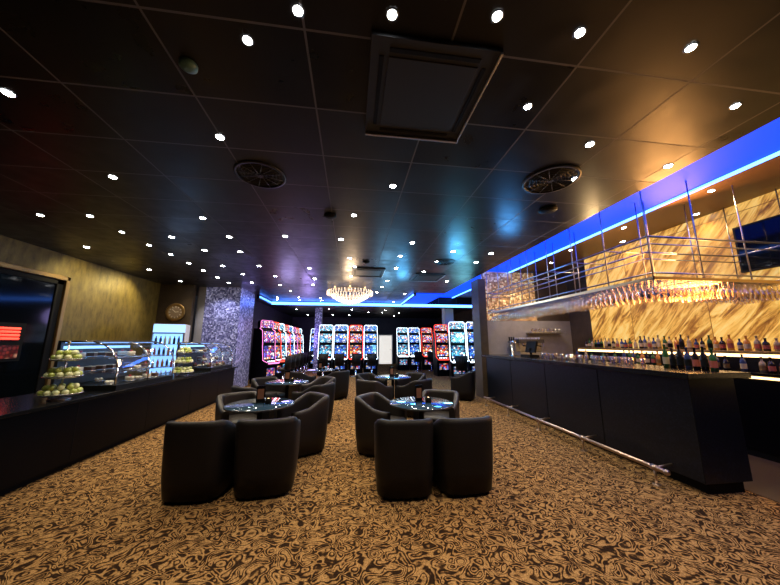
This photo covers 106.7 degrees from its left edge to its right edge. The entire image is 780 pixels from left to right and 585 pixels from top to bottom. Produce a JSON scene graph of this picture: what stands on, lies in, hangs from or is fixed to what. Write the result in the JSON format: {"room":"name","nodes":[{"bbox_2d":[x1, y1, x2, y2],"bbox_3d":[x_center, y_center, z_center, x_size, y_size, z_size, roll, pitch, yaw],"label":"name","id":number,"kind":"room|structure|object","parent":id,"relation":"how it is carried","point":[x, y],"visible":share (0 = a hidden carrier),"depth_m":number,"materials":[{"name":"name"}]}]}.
{"room":"entertainment venue","nodes":[
{"label":"entertainment venue","id":0,"kind":"room"},
{"bbox_2d":[0,235,160,375],"bbox_3d":[-6.587,0.348,2.898,0.100,3.400,12.500,1,-10,-7],"label":"wall","id":1,"kind":"structure","parent":0,"point":[103,303],"depth_m":7.03,"materials":[{"name":"paint"}]},
{"bbox_2d":[0,261,70,398],"bbox_3d":[-6.463,0.470,2.663,0.090,2.780,6.850,1,-10,-7],"label":"window","id":2,"kind":"structure","parent":1,"relation":"in","point":[37,299],"depth_m":5.54,"materials":[{"name":"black glass"}]},
{"bbox_2d":[0,322,26,361],"bbox_3d":[-6.766,0.869,5.087,0.050,0.680,0.600,1,-10,-7],"label":"sign","id":3,"kind":"object","parent":2,"relation":"attached to","point":[11,334],"visible":1,"depth_m":5.19,"materials":[{"name":"red"}]},
{"bbox_2d":[155,284,196,341],"bbox_3d":[-6.867,1.428,9.148,1.000,3.400,0.150,1,-10,-7],"label":"wall","id":4,"kind":"structure","parent":0,"point":[169,294],"depth_m":9.28,"materials":[{"name":"paint"}]},
{"bbox_2d":[165,303,184,320],"bbox_3d":[-6.804,0.623,9.188,0.580,0.580,0.040,1,-10,-7],"label":"wall clock","id":5,"kind":"object","parent":4,"relation":"attached to","point":[175,311],"depth_m":9.18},
{"bbox_2d":[193,287,254,386],"bbox_3d":[-5.823,1.610,10.203,1.350,3.400,1.400,1,-10,-7],"label":"column","id":6,"kind":"structure","parent":0,"point":[224,315],"depth_m":9.69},
{"bbox_2d":[248,300,292,379],"bbox_3d":[-6.512,2.599,15.928,0.100,3.400,10.300,1,-10,-7],"label":"wall","id":7,"kind":"structure","parent":0,"point":[261,311],"depth_m":14.47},
{"bbox_2d":[313,308,322,372],"bbox_3d":[-3.861,2.530,15.527,0.350,3.400,0.400,1,-10,-7],"label":"pillar","id":8,"kind":"structure","parent":0,"point":[318,311],"depth_m":15.39,"materials":[{"name":"purple tile"}]},
{"bbox_2d":[292,317,437,362],"bbox_3d":[-2.581,3.580,21.607,12.800,3.400,0.100,1,-10,-7],"label":"wall","id":9,"kind":"structure","parent":0,"point":[385,326],"depth_m":21.87,"materials":[{"name":"paint"}]},
{"bbox_2d":[378,334,392,363],"bbox_3d":[-0.333,4.224,21.662,1.100,2.150,0.142,1,-10,-7],"label":"door","id":10,"kind":"structure","parent":9,"relation":"in","point":[385,342],"depth_m":21.65,"materials":[{"name":"white paint"}]},
{"bbox_2d":[0,0,779,318],"bbox_3d":[-0.975,-0.417,9.922,13.000,0.500,24.700,1,-10,-7],"label":"ceiling","id":11,"kind":"structure","parent":0,"point":[101,88],"depth_m":2.52,"materials":[{"name":"tile"}]},
{"bbox_2d":[0,88,16,97],"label":"recessed light","id":12,"kind":"object","parent":11,"relation":"in","point":[4,91],"depth_m":2.18,"materials":[{"name":"grey metal"}]},
{"bbox_2d":[178,57,197,73],"bbox_3d":[-1.359,-1.517,1.954,0.110,0.045,0.110,1,-10,-7],"label":"smoke detector","id":13,"kind":"object","parent":11,"relation":"attached to","point":[188,65],"visible":1,"depth_m":1.93,"materials":[{"name":"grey plastic"}]},
{"bbox_2d":[241,34,253,46],"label":"recessed light","id":14,"kind":"object","parent":11,"relation":"in","point":[248,40],"depth_m":1.80,"materials":[{"name":"glass"}]},
{"bbox_2d":[233,160,285,188],"bbox_3d":[-1.451,-1.307,3.246,0.540,0.020,0.540,1,-10,-7],"label":"air diffuser","id":15,"kind":"object","parent":11,"relation":"in","point":[259,173],"depth_m":3.22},
{"bbox_2d":[291,3,304,17],"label":"recessed light","id":16,"kind":"object","parent":11,"relation":"in","point":[297,9],"depth_m":1.63,"materials":[{"name":"glass"}]},
{"bbox_2d":[324,213,335,218],"bbox_3d":[-0.882,-1.117,4.272,0.180,0.045,0.180,1,-10,-7],"label":"smoke detector","id":17,"kind":"object","parent":11,"relation":"attached to","point":[326,215],"visible":1,"depth_m":4.23,"materials":[{"name":"black"}]},
{"bbox_2d":[327,286,372,303],"bbox_3d":[-1.385,0.134,10.028,1.578,0.550,1.580,-2,-10,12],"label":"crystal chandelier","id":18,"kind":"object","parent":11,"relation":"hanging from","point":[351,289],"visible":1,"depth_m":9.84,"materials":[{"name":"clear glass"}]},
{"bbox_2d":[257,293,471,308],"bbox_3d":[-0.267,0.361,12.492,10.100,0.160,3.400,1,-10,-7],"label":"ceiling bulkhead","id":19,"kind":"object","parent":11,"relation":"attached to","point":[416,300],"depth_m":13.45,"materials":[{"name":"paint"}]},
{"bbox_2d":[352,267,385,277],"bbox_3d":[-0.582,-0.523,7.689,0.840,0.050,0.840,1,-10,-7],"label":"air conditioner cassette","id":20,"kind":"object","parent":11,"relation":"attached to","point":[356,272],"visible":1,"depth_m":7.61,"materials":[{"name":"black"}]},
{"bbox_2d":[386,7,398,21],"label":"recessed light","id":21,"kind":"object","parent":11,"relation":"in","point":[391,11],"depth_m":1.65,"materials":[{"name":"grey metal"}]},
{"bbox_2d":[409,273,445,281],"bbox_3d":[1.051,-0.418,8.299,0.840,0.050,0.840,1,-10,-7],"label":"air conditioner cassette","id":22,"kind":"object","parent":11,"relation":"attached to","point":[417,277],"visible":1,"depth_m":8.20,"materials":[{"name":"black"}]},
{"bbox_2d":[365,30,503,143],"bbox_3d":[0.252,-1.471,2.202,0.840,0.050,0.840,1,-10,-7],"label":"air conditioner cassette","id":23,"kind":"object","parent":11,"relation":"attached to","point":[420,88],"visible":1,"depth_m":2.07,"materials":[{"name":"dark painted metal"},{"name":"black plastic"}]},
{"bbox_2d":[433,259,454,264],"bbox_3d":[1.260,-0.703,6.738,0.500,0.020,0.500,1,-10,-7],"label":"air diffuser","id":24,"kind":"object","parent":11,"relation":"in","point":[441,261],"depth_m":6.71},
{"bbox_2d":[490,9,503,22],"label":"recessed light","id":25,"kind":"object","parent":11,"relation":"in","point":[497,17],"depth_m":1.66,"materials":[{"name":"glass"}]},
{"bbox_2d":[538,205,557,213],"bbox_3d":[2.220,-1.150,4.078,0.240,0.045,0.240,1,-10,-7],"label":"smoke detector","id":26,"kind":"object","parent":11,"relation":"attached to","point":[551,208],"visible":1,"depth_m":4.03,"materials":[{"name":"black"}]},
{"bbox_2d":[522,164,581,193],"bbox_3d":[1.854,-1.289,3.347,0.600,0.020,0.600,1,-10,-7],"label":"air diffuser","id":27,"kind":"object","parent":11,"relation":"in","point":[560,168],"depth_m":3.31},
{"bbox_2d":[572,26,586,38],"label":"recessed light","id":28,"kind":"object","parent":11,"relation":"in","point":[580,32],"depth_m":1.75,"materials":[{"name":"grey metal"}]},
{"bbox_2d":[440,118,779,297],"bbox_3d":[3.438,-0.995,6.286,1.390,0.300,16.050,1,-10,-7],"label":"light","id":29,"kind":"object","parent":11,"relation":"attached to","point":[761,145],"visible":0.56,"depth_m":4.16,"materials":[{"name":"blue"}]},
{"bbox_2d":[682,42,698,53],"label":"recessed light","id":30,"kind":"object","parent":11,"relation":"in","point":[691,47],"depth_m":1.84,"materials":[{"name":"glass"}]},
{"bbox_2d":[728,102,742,109],"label":"recessed light","id":31,"kind":"object","parent":11,"relation":"in","point":[737,105],"depth_m":2.30,"materials":[{"name":"grey metal"}]},
{"bbox_2d":[0,364,779,584],"bbox_3d":[-0.975,3.226,9.292,13.000,0.106,24.700,1,-10,-7],"label":"floor","id":32,"kind":"structure","parent":0,"point":[554,512],"depth_m":2.49,"materials":[{"name":"carpet"}]},
{"bbox_2d":[0,366,237,495],"bbox_3d":[-4.382,1.701,3.240,1.020,0.850,11.050,1,-10,-7],"label":"counter","id":33,"kind":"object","parent":32,"relation":"on","point":[40,438],"depth_m":3.82,"materials":[{"name":"black paint"}]},
{"bbox_2d":[34,341,83,400],"bbox_3d":[-4.130,0.980,3.680,0.416,0.722,0.416,6,-11,-30],"label":"tiered fruit stand","id":34,"kind":"object","parent":33,"relation":"on","point":[47,391],"visible":1,"depth_m":3.60,"materials":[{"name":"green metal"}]},
{"bbox_2d":[50,341,173,390],"bbox_3d":[-4.566,1.199,4.968,0.864,0.729,1.430,1,-10,-7],"label":"display case","id":35,"kind":"object","parent":33,"relation":"on","point":[104,366],"visible":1,"depth_m":4.77,"materials":[{"name":"black"}]},
{"bbox_2d":[171,342,193,375],"bbox_3d":[-4.483,1.435,6.318,0.416,0.722,0.416,-3,-10,15],"label":"tiered fruit stand","id":36,"kind":"object","parent":33,"relation":"on","point":[182,370],"visible":1,"depth_m":6.22,"materials":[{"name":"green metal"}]},
{"bbox_2d":[175,342,232,370],"bbox_3d":[-4.951,1.707,7.853,0.840,0.709,1.338,1,-10,-7],"label":"display case","id":37,"kind":"object","parent":33,"relation":"on","point":[198,349],"visible":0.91,"depth_m":7.70,"materials":[{"name":"black"}]},
{"bbox_2d":[146,324,189,372],"bbox_3d":[-6.106,1.909,7.971,0.720,2.050,0.792,5,-11,-25],"label":"beverage fridge","id":38,"kind":"object","parent":32,"relation":"on","point":[170,335],"visible":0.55,"depth_m":7.77,"materials":[{"name":"white paint"}]},
{"bbox_2d":[161,420,235,504],"bbox_3d":[-1.995,1.720,3.105,0.636,0.768,0.644,1,-10,-4],"label":"tub chair","id":39,"kind":"object","parent":32,"relation":"on","point":[198,457],"visible":0.97,"depth_m":2.83,"materials":[{"name":"black leather"}]},
{"bbox_2d":[215,391,268,424],"bbox_3d":[-2.256,1.935,4.354,0.636,0.768,0.644,9,-13,-42],"label":"tub chair","id":40,"kind":"object","parent":32,"relation":"on","point":[222,400],"visible":0.34,"depth_m":4.36,"materials":[{"name":"black leather"}]},
{"bbox_2d":[231,385,276,418],"bbox_3d":[-2.565,2.112,5.378,0.636,0.768,0.644,-6,-12,32],"label":"tub chair","id":41,"kind":"object","parent":32,"relation":"on","point":[234,388],"visible":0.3,"depth_m":5.28,"materials":[{"name":"black leather"}]},
{"bbox_2d":[223,398,294,419],"bbox_3d":[-1.725,1.849,3.800,0.868,0.750,0.868,1,-10,-7],"label":"round table","id":42,"kind":"object","parent":32,"relation":"on","point":[243,406],"visible":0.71,"depth_m":3.74,"materials":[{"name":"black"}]},
{"bbox_2d":[255,386,265,403],"bbox_3d":[-1.751,1.379,3.929,0.120,0.220,0.060,5,-11,-27],"label":"menu stand","id":43,"kind":"object","parent":42,"relation":"on","point":[260,394],"visible":0.95,"depth_m":3.92,"materials":[{"name":"black"}]},
{"bbox_2d":[250,320,279,383],"bbox_3d":[-4.851,2.312,11.408,0.815,2.427,0.688,-4,-10,20],"label":"machine","id":44,"kind":"object","parent":32,"relation":"on","point":[264,363],"visible":1,"depth_m":11.23,"materials":[{"name":"black paint"}]},
{"bbox_2d":[233,416,300,500],"bbox_3d":[-1.340,1.734,3.190,0.636,0.768,0.644,2,-10,-13],"label":"tub chair","id":45,"kind":"object","parent":32,"relation":"on","point":[266,452],"visible":1,"depth_m":2.92,"materials":[{"name":"black leather"}]},
{"bbox_2d":[251,376,284,397],"bbox_3d":[-2.703,2.291,6.413,0.644,0.768,0.636,-7,-12,37],"label":"tub chair","id":46,"kind":"object","parent":32,"relation":"on","point":[260,381],"visible":0.34,"depth_m":6.56,"materials":[{"name":"black leather"}]},
{"bbox_2d":[273,322,284,379],"bbox_3d":[-4.981,2.481,12.385,0.815,2.427,0.688,-4,-10,20],"label":"machine","id":47,"kind":"object","parent":32,"relation":"on","point":[276,324],"visible":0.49,"depth_m":12.49,"materials":[{"name":"black paint"}]},
{"bbox_2d":[279,324,285,376],"bbox_3d":[-5.112,2.650,13.362,0.815,2.427,0.688,-4,-10,20],"label":"machine","id":48,"kind":"object","parent":32,"relation":"on","point":[281,326],"visible":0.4,"depth_m":13.54,"materials":[{"name":"black paint"}]},
{"bbox_2d":[277,356,291,378],"bbox_3d":[-4.009,2.938,10.984,0.510,1.050,0.480,-1,-10,6],"label":"stool","id":49,"kind":"object","parent":32,"relation":"on","point":[288,359],"visible":0.62,"depth_m":10.86,"materials":[{"name":"black leather"}]},
{"bbox_2d":[265,379,308,398],"bbox_3d":[-2.137,2.226,5.983,0.868,0.750,0.868,1,-10,-7],"label":"round table","id":50,"kind":"object","parent":32,"relation":"on","point":[281,382],"visible":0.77,"depth_m":5.90,"materials":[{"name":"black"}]},
{"bbox_2d":[284,370,289,381],"bbox_3d":[-2.164,1.756,6.112,0.120,0.220,0.060,5,-11,-27],"label":"menu stand","id":51,"kind":"object","parent":50,"relation":"on","point":[287,372],"visible":0.93,"depth_m":6.11,"materials":[{"name":"black"}]},
{"bbox_2d":[284,325,291,370],"bbox_3d":[-5.242,2.818,14.339,0.815,2.427,0.688,-4,-10,20],"label":"machine","id":52,"kind":"object","parent":32,"relation":"on","point":[286,328],"visible":0.29,"depth_m":14.55,"materials":[{"name":"black paint"}]},
{"bbox_2d":[283,355,296,368],"bbox_3d":[-4.139,3.106,11.962,0.510,1.050,0.480,-1,-10,5],"label":"stool","id":53,"kind":"object","parent":32,"relation":"on","point":[293,362],"visible":0.41,"depth_m":11.87,"materials":[{"name":"black leather"}]},
{"bbox_2d":[289,326,295,371],"bbox_3d":[-5.373,2.987,15.316,0.815,2.427,0.688,-4,-10,20],"label":"machine","id":54,"kind":"object","parent":32,"relation":"on","point":[290,327],"visible":0.29,"depth_m":15.54,"materials":[{"name":"black paint"}]},
{"bbox_2d":[292,327,298,370],"bbox_3d":[-5.503,3.156,16.293,0.815,2.427,0.688,-4,-10,20],"label":"machine","id":55,"kind":"object","parent":32,"relation":"on","point":[294,328],"visible":0.2,"depth_m":16.51,"materials":[{"name":"black paint"}]},
{"bbox_2d":[292,354,300,371],"bbox_3d":[-4.273,3.274,12.931,0.510,1.050,0.480,-7,-12,34],"label":"stool","id":56,"kind":"object","parent":32,"relation":"on","point":[298,355],"visible":0.34,"depth_m":12.86,"materials":[{"name":"black leather"}]},
{"bbox_2d":[296,328,300,368],"bbox_3d":[-5.634,3.325,17.270,0.815,2.427,0.688,-4,-10,20],"label":"machine","id":57,"kind":"object","parent":32,"relation":"on","point":[297,329],"visible":0.26,"depth_m":17.52,"materials":[{"name":"black paint"}]},
{"bbox_2d":[299,329,303,367],"bbox_3d":[-5.764,3.493,18.247,0.815,2.427,0.688,-4,-10,20],"label":"machine","id":58,"kind":"object","parent":32,"relation":"on","point":[300,330],"visible":0.25,"depth_m":18.47,"materials":[{"name":"black paint"}]},
{"bbox_2d":[275,392,328,456],"bbox_3d":[-1.279,1.923,4.281,0.644,0.768,0.636,9,-13,-42],"label":"tub chair","id":59,"kind":"object","parent":32,"relation":"on","point":[312,408],"visible":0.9,"depth_m":4.12,"materials":[{"name":"black leather"}]},
{"bbox_2d":[288,371,315,398],"bbox_3d":[-2.527,2.585,8.116,0.636,0.768,0.644,-7,-12,37],"label":"tub chair","id":60,"kind":"object","parent":32,"relation":"on","point":[297,375],"visible":0.36,"depth_m":7.85,"materials":[{"name":"black leather"}]},
{"bbox_2d":[309,329,314,367],"bbox_3d":[-4.652,3.478,18.156,0.688,2.427,0.815,1,-10,-7],"label":"machine","id":61,"kind":"object","parent":32,"relation":"on","point":[312,330],"visible":0.34,"depth_m":18.07,"materials":[{"name":"black paint"}]},
{"bbox_2d":[291,382,334,422],"bbox_3d":[-1.462,2.159,5.651,0.644,0.768,0.636,-5,-11,27],"label":"tub chair","id":62,"kind":"object","parent":32,"relation":"on","point":[328,388],"visible":0.42,"depth_m":5.53,"materials":[{"name":"black leather"}]},
{"bbox_2d":[300,376,335,405],"bbox_3d":[-1.597,2.307,6.506,0.644,0.768,0.636,9,-13,-42],"label":"tub chair","id":63,"kind":"object","parent":32,"relation":"on","point":[320,380],"visible":0.23,"depth_m":6.68,"materials":[{"name":"black leather"}]},
{"bbox_2d":[306,368,334,376],"bbox_3d":[-2.093,2.690,8.672,0.868,0.750,0.868,1,-10,-7],"label":"round table","id":64,"kind":"object","parent":32,"relation":"on","point":[320,371],"visible":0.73,"depth_m":8.51,"materials":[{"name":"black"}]},
{"bbox_2d":[318,354,327,375],"bbox_3d":[-3.059,3.334,13.279,0.480,1.050,0.510,1,-10,-6],"label":"stool","id":65,"kind":"object","parent":32,"relation":"on","point":[323,358],"visible":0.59,"depth_m":13.12,"materials":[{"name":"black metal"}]},
{"bbox_2d":[317,325,332,375],"bbox_3d":[-3.175,2.807,14.273,0.688,2.427,0.815,1,-10,-7],"label":"machine","id":66,"kind":"object","parent":32,"relation":"on","point":[325,343],"visible":0.63,"depth_m":14.24,"materials":[{"name":"black paint"}]},
{"bbox_2d":[327,370,349,399],"bbox_3d":[-1.527,2.608,8.246,0.644,0.768,0.636,-7,-12,37],"label":"tub chair","id":67,"kind":"object","parent":32,"relation":"on","point":[342,377],"visible":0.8,"depth_m":8.01,"materials":[{"name":"black leather"}]},
{"bbox_2d":[334,354,344,370],"bbox_3d":[-2.326,3.350,13.374,0.480,1.050,0.510,0,-10,-1],"label":"stool","id":68,"kind":"object","parent":32,"relation":"on","point":[338,358],"visible":0.71,"depth_m":13.21,"materials":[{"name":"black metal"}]},
{"bbox_2d":[333,325,347,371],"bbox_3d":[-2.442,2.823,14.368,0.688,2.427,0.815,1,-10,-7],"label":"machine","id":69,"kind":"object","parent":32,"relation":"on","point":[341,331],"visible":0.68,"depth_m":14.33,"materials":[{"name":"black paint"}]},
{"bbox_2d":[349,325,362,374],"bbox_3d":[-1.708,2.840,14.463,0.688,2.427,0.815,1,-10,-7],"label":"machine","id":70,"kind":"object","parent":32,"relation":"on","point":[355,331],"visible":0.77,"depth_m":14.41,"materials":[{"name":"black paint"}]},
{"bbox_2d":[350,353,361,376],"bbox_3d":[-1.588,3.367,13.470,0.480,1.050,0.510,4,-10,-20],"label":"stool","id":71,"kind":"object","parent":32,"relation":"on","point":[356,358],"visible":0.89,"depth_m":13.30,"materials":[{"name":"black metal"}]},
{"bbox_2d":[363,325,377,374],"bbox_3d":[-0.974,2.856,14.559,0.688,2.427,0.815,1,-10,-7],"label":"machine","id":72,"kind":"object","parent":32,"relation":"on","point":[370,331],"visible":0.75,"depth_m":14.51,"materials":[{"name":"black paint"}]},
{"bbox_2d":[355,372,386,395],"bbox_3d":[-0.501,2.443,7.295,0.644,0.768,0.636,-7,-12,37],"label":"tub chair","id":73,"kind":"object","parent":32,"relation":"on","point":[369,376],"visible":0.25,"depth_m":7.50,"materials":[{"name":"black leather"}]},
{"bbox_2d":[367,353,376,372],"bbox_3d":[-0.857,3.383,13.565,0.480,1.050,0.510,1,-10,-7],"label":"stool","id":74,"kind":"object","parent":32,"relation":"on","point":[371,358],"visible":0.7,"depth_m":13.40,"materials":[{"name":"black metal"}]},
{"bbox_2d":[356,379,392,400],"bbox_3d":[-0.363,2.265,6.260,0.636,0.768,0.644,-7,-12,37],"label":"tub chair","id":75,"kind":"object","parent":32,"relation":"on","point":[362,386],"visible":0.38,"depth_m":6.06,"materials":[{"name":"black leather"}]},
{"bbox_2d":[354,392,406,455],"bbox_3d":[-0.157,1.919,4.257,0.644,0.768,0.636,-5,-11,27],"label":"tub chair","id":76,"kind":"object","parent":32,"relation":"on","point":[370,407],"visible":0.67,"depth_m":4.07,"materials":[{"name":"black leather"}]},
{"bbox_2d":[375,375,410,399],"bbox_3d":[0.065,2.378,6.865,0.868,0.750,0.868,1,-10,-7],"label":"round table","id":77,"kind":"object","parent":32,"relation":"on","point":[382,377],"visible":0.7,"depth_m":6.74,"materials":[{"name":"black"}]},
{"bbox_2d":[396,328,408,369],"bbox_3d":[0.738,3.289,17.067,0.688,2.427,0.815,1,-10,-7],"label":"machine","id":78,"kind":"object","parent":32,"relation":"on","point":[402,344],"visible":1,"depth_m":16.96,"materials":[{"name":"black paint"}]},
{"bbox_2d":[374,418,432,500],"bbox_3d":[0.144,1.731,3.174,0.636,0.768,0.644,1,-10,-3],"label":"tub chair","id":79,"kind":"object","parent":32,"relation":"on","point":[403,449],"visible":1,"depth_m":2.90,"materials":[{"name":"black leather"}]},
{"bbox_2d":[394,372,425,398],"bbox_3d":[0.555,2.458,7.382,0.636,0.768,0.644,-9,-13,42],"label":"tub chair","id":80,"kind":"object","parent":32,"relation":"on","point":[414,376],"visible":0.26,"depth_m":7.56,"materials":[{"name":"black leather"}]},
{"bbox_2d":[395,378,431,416],"bbox_3d":[0.561,2.280,6.350,0.644,0.768,0.636,-9,-14,44],"label":"tub chair","id":81,"kind":"object","parent":32,"relation":"on","point":[408,390],"visible":0.42,"depth_m":6.13,"materials":[{"name":"black leather"}]},
{"bbox_2d":[408,328,420,369],"bbox_3d":[1.432,3.305,17.157,0.688,2.427,0.815,1,-10,-7],"label":"machine","id":82,"kind":"object","parent":32,"relation":"on","point":[413,333],"visible":0.7,"depth_m":17.08,"materials":[{"name":"black paint"}]},
{"bbox_2d":[414,352,421,370],"bbox_3d":[1.551,3.832,16.163,0.480,1.050,0.510,2,-10,-12],"label":"stool","id":83,"kind":"object","parent":32,"relation":"on","point":[418,355],"visible":0.98,"depth_m":16.00,"materials":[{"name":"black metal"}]},
{"bbox_2d":[389,397,453,418],"bbox_3d":[0.423,1.863,3.880,0.868,0.750,0.868,1,-10,-7],"label":"round table","id":84,"kind":"object","parent":32,"relation":"on","point":[405,403],"visible":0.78,"depth_m":3.80,"materials":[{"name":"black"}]},
{"bbox_2d":[414,385,423,401],"bbox_3d":[0.397,1.393,4.009,0.120,0.220,0.060,5,-11,-27],"label":"menu stand","id":85,"kind":"object","parent":84,"relation":"on","point":[418,388],"visible":1,"depth_m":4.00,"materials":[{"name":"black"}]},
{"bbox_2d":[420,328,432,369],"bbox_3d":[2.205,3.322,17.257,0.688,2.427,0.815,1,-10,-7],"label":"machine","id":86,"kind":"object","parent":32,"relation":"on","point":[426,337],"visible":0.71,"depth_m":17.20,"materials":[{"name":"black paint"}]},
{"bbox_2d":[427,352,432,370],"bbox_3d":[2.319,3.849,16.263,0.480,1.050,0.510,-1,-10,7],"label":"stool","id":87,"kind":"object","parent":32,"relation":"on","point":[429,354],"visible":0.79,"depth_m":16.10,"materials":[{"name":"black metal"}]},
{"bbox_2d":[413,389,459,422],"bbox_3d":[0.761,1.969,4.547,0.636,0.768,0.644,-4,-11,22],"label":"tub chair","id":88,"kind":"object","parent":32,"relation":"on","point":[453,396],"visible":0.41,"depth_m":4.55,"materials":[{"name":"black leather"}]},
{"bbox_2d":[432,324,448,375],"bbox_3d":[2.507,2.763,14.016,0.688,2.427,0.815,1,-10,-7],"label":"machine","id":89,"kind":"object","parent":32,"relation":"on","point":[440,332],"visible":0.87,"depth_m":13.93,"materials":[{"name":"black paint"}]},
{"bbox_2d":[448,322,467,379],"bbox_3d":[2.840,2.444,12.172,0.688,2.427,0.815,-1,-10,4],"label":"machine","id":90,"kind":"object","parent":32,"relation":"on","point":[456,330],"visible":0.71,"depth_m":12.15,"materials":[{"name":"black paint"}]},
{"bbox_2d":[455,356,467,374],"bbox_3d":[2.767,2.970,11.174,0.480,1.050,0.510,-3,-10,15],"label":"stool","id":91,"kind":"object","parent":32,"relation":"on","point":[460,361],"visible":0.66,"depth_m":11.01,"materials":[{"name":"black leather"}]},
{"bbox_2d":[433,415,492,497],"bbox_3d":[0.781,1.744,3.246,0.636,0.768,0.644,2,-10,-10],"label":"tub chair","id":92,"kind":"object","parent":32,"relation":"on","point":[462,447],"visible":0.91,"depth_m":2.97,"materials":[{"name":"black leather"}]},
{"bbox_2d":[451,370,475,400],"bbox_3d":[2.071,2.586,8.118,0.644,0.768,0.636,-4,-11,22],"label":"tub chair","id":93,"kind":"object","parent":32,"relation":"on","point":[464,384],"visible":0.88,"depth_m":7.83,"materials":[{"name":"black leather"}]},
{"bbox_2d":[465,322,474,371],"bbox_3d":[3.614,2.461,12.273,0.688,2.427,0.815,-1,-10,4],"label":"machine","id":94,"kind":"object","parent":32,"relation":"on","point":[469,325],"visible":0.43,"depth_m":12.25,"materials":[{"name":"black paint"}]},
{"bbox_2d":[483,396,672,486],"bbox_3d":[2.775,2.368,5.223,0.271,0.212,4.399,1,-10,-7],"label":"rail","id":95,"kind":"object","parent":32,"relation":"on","point":[652,466],"visible":1,"depth_m":4.01,"materials":[{"name":"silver metal"}]},
{"bbox_2d":[481,354,752,493],"bbox_3d":[3.208,1.886,5.425,0.800,1.230,4.960,1,-10,-7],"label":"bar counter","id":96,"kind":"object","parent":32,"relation":"on","point":[688,419],"visible":0.91,"depth_m":3.59,"materials":[{"name":"wood"}]},
{"bbox_2d":[508,337,515,355],"bbox_3d":[3.047,1.339,7.225,0.117,0.460,0.306,1,-10,-7],"label":"tap","id":97,"kind":"object","parent":96,"relation":"on","point":[509,341],"visible":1,"depth_m":7.20,"materials":[{"name":"silver metal"}]},
{"bbox_2d":[521,341,538,356],"bbox_3d":[3.193,1.294,6.652,0.240,0.354,0.360,1,-10,-7],"label":"cash register","id":98,"kind":"object","parent":96,"relation":"on","point":[531,346],"visible":0.97,"depth_m":6.61,"materials":[{"name":"black"}]},
{"bbox_2d":[541,353,645,364],"bbox_3d":[3.462,1.177,5.229,0.211,0.100,2.267,1,-10,-7],"label":"glasses","id":99,"kind":"object","parent":96,"relation":"on","point":[593,357],"visible":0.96,"depth_m":4.80,"materials":[{"name":"clear glass"}]},
{"bbox_2d":[662,344,718,370],"bbox_3d":[3.673,0.792,3.583,0.070,0.298,0.577,1,-10,-7],"label":"bottles","id":100,"kind":"object","parent":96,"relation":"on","point":[670,361],"depth_m":3.54},
{"bbox_2d":[578,347,779,462],"bbox_3d":[5.205,1.624,4.494,0.550,1.430,5.970,1,-10,-7],"label":"bar cabinet","id":101,"kind":"object","parent":32,"relation":"on","point":[758,396],"visible":0.28,"depth_m":4.02,"materials":[{"name":"black"}]},
{"bbox_2d":[576,334,779,373],"bbox_3d":[5.214,0.941,4.678,0.334,0.559,5.561,1,-10,-7],"label":"liquor bottles","id":102,"kind":"object","parent":101,"relation":"on","point":[765,346],"visible":0.83,"depth_m":5.01,"materials":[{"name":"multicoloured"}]},
{"bbox_2d":[584,189,779,350],"bbox_3d":[5.778,0.480,4.630,0.530,3.730,5.700,1,-10,-7],"label":"panel","id":103,"kind":"object","parent":32,"relation":"on","point":[650,319],"visible":0.44,"depth_m":5.24,"materials":[{"name":"brown"}]},
{"bbox_2d":[732,214,779,272],"bbox_3d":[5.586,-0.774,3.951,0.079,0.730,1.300,1,-10,-7],"label":"television","id":104,"kind":"object","parent":103,"relation":"attached to","point":[767,229],"visible":1,"depth_m":4.31,"materials":[{"name":"black"}]},
{"bbox_3d":[4.430,2.410,8.195,2.200,1.140,0.670,1,-10,-7],"label":"countertop","id":105,"kind":"structure","parent":32,"relation":"on","visible":0},
{"bbox_2d":[510,338,545,356],"bbox_3d":[3.937,1.563,8.255,0.760,0.550,0.571,1,-10,-7],"label":"espresso machine","id":106,"kind":"object","parent":105,"relation":"on","point":[519,348],"visible":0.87,"depth_m":8.14,"materials":[{"name":"silver metal"}]},
{"bbox_2d":[442,308,453,328],"bbox_3d":[3.020,2.435,14.978,0.450,3.400,0.500,1,-10,-7],"label":"pillar","id":107,"kind":"structure","parent":0,"point":[447,314],"depth_m":14.96,"materials":[{"name":"white paint"}]},
{"bbox_2d":[471,279,490,398],"bbox_3d":[2.712,1.327,8.680,0.230,3.440,0.500,1,-10,-7],"label":"pillar","id":108,"kind":"structure","parent":0,"point":[479,310],"depth_m":8.56,"materials":[{"name":"paint"}]},
{"bbox_2d":[438,266,592,354],"bbox_3d":[5.420,1.475,10.449,0.100,3.750,24.500,1,-10,-7],"label":"wall","id":109,"kind":"structure","parent":0,"point":[580,321],"depth_m":8.70,"materials":[{"name":"paint"}]},
{"bbox_2d":[481,272,572,356],"bbox_3d":[4.200,1.194,8.820,2.750,3.750,0.160,1,-10,-7],"label":"wall","id":110,"kind":"structure","parent":0,"point":[499,331],"depth_m":8.84,"materials":[{"name":"grey tile"}]},
{"bbox_2d":[526,329,565,333],"bbox_3d":[4.651,1.150,8.657,1.100,0.140,0.290,1,-10,-7],"label":"glass shelf","id":111,"kind":"object","parent":110,"relation":"attached to","point":[534,332],"visible":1,"depth_m":8.64,"materials":[{"name":"clear glass"}]},
{"bbox_2d":[456,155,779,297],"bbox_3d":[4.388,-1.199,6.423,3.300,0.150,16.200,1,-10,-7],"label":"ceiling","id":112,"kind":"structure","parent":0,"point":[763,178],"depth_m":4.94,"materials":[{"name":"brown paint"}]},
{"bbox_2d":[486,181,779,313],"bbox_3d":[4.135,-0.447,6.105,2.279,1.400,4.529,1,-10,-7],"label":"hanging glass rack","id":113,"kind":"object","parent":112,"relation":"hanging from","point":[655,278],"visible":0.86,"depth_m":4.40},
{"bbox_2d":[493,280,779,321],"bbox_3d":[4.130,0.334,5.934,2.168,0.225,4.396,1,-10,-7],"label":"glasses","id":114,"kind":"object","parent":113,"relation":"hanging from","point":[705,296],"depth_m":4.22,"materials":[{"name":"glass"}]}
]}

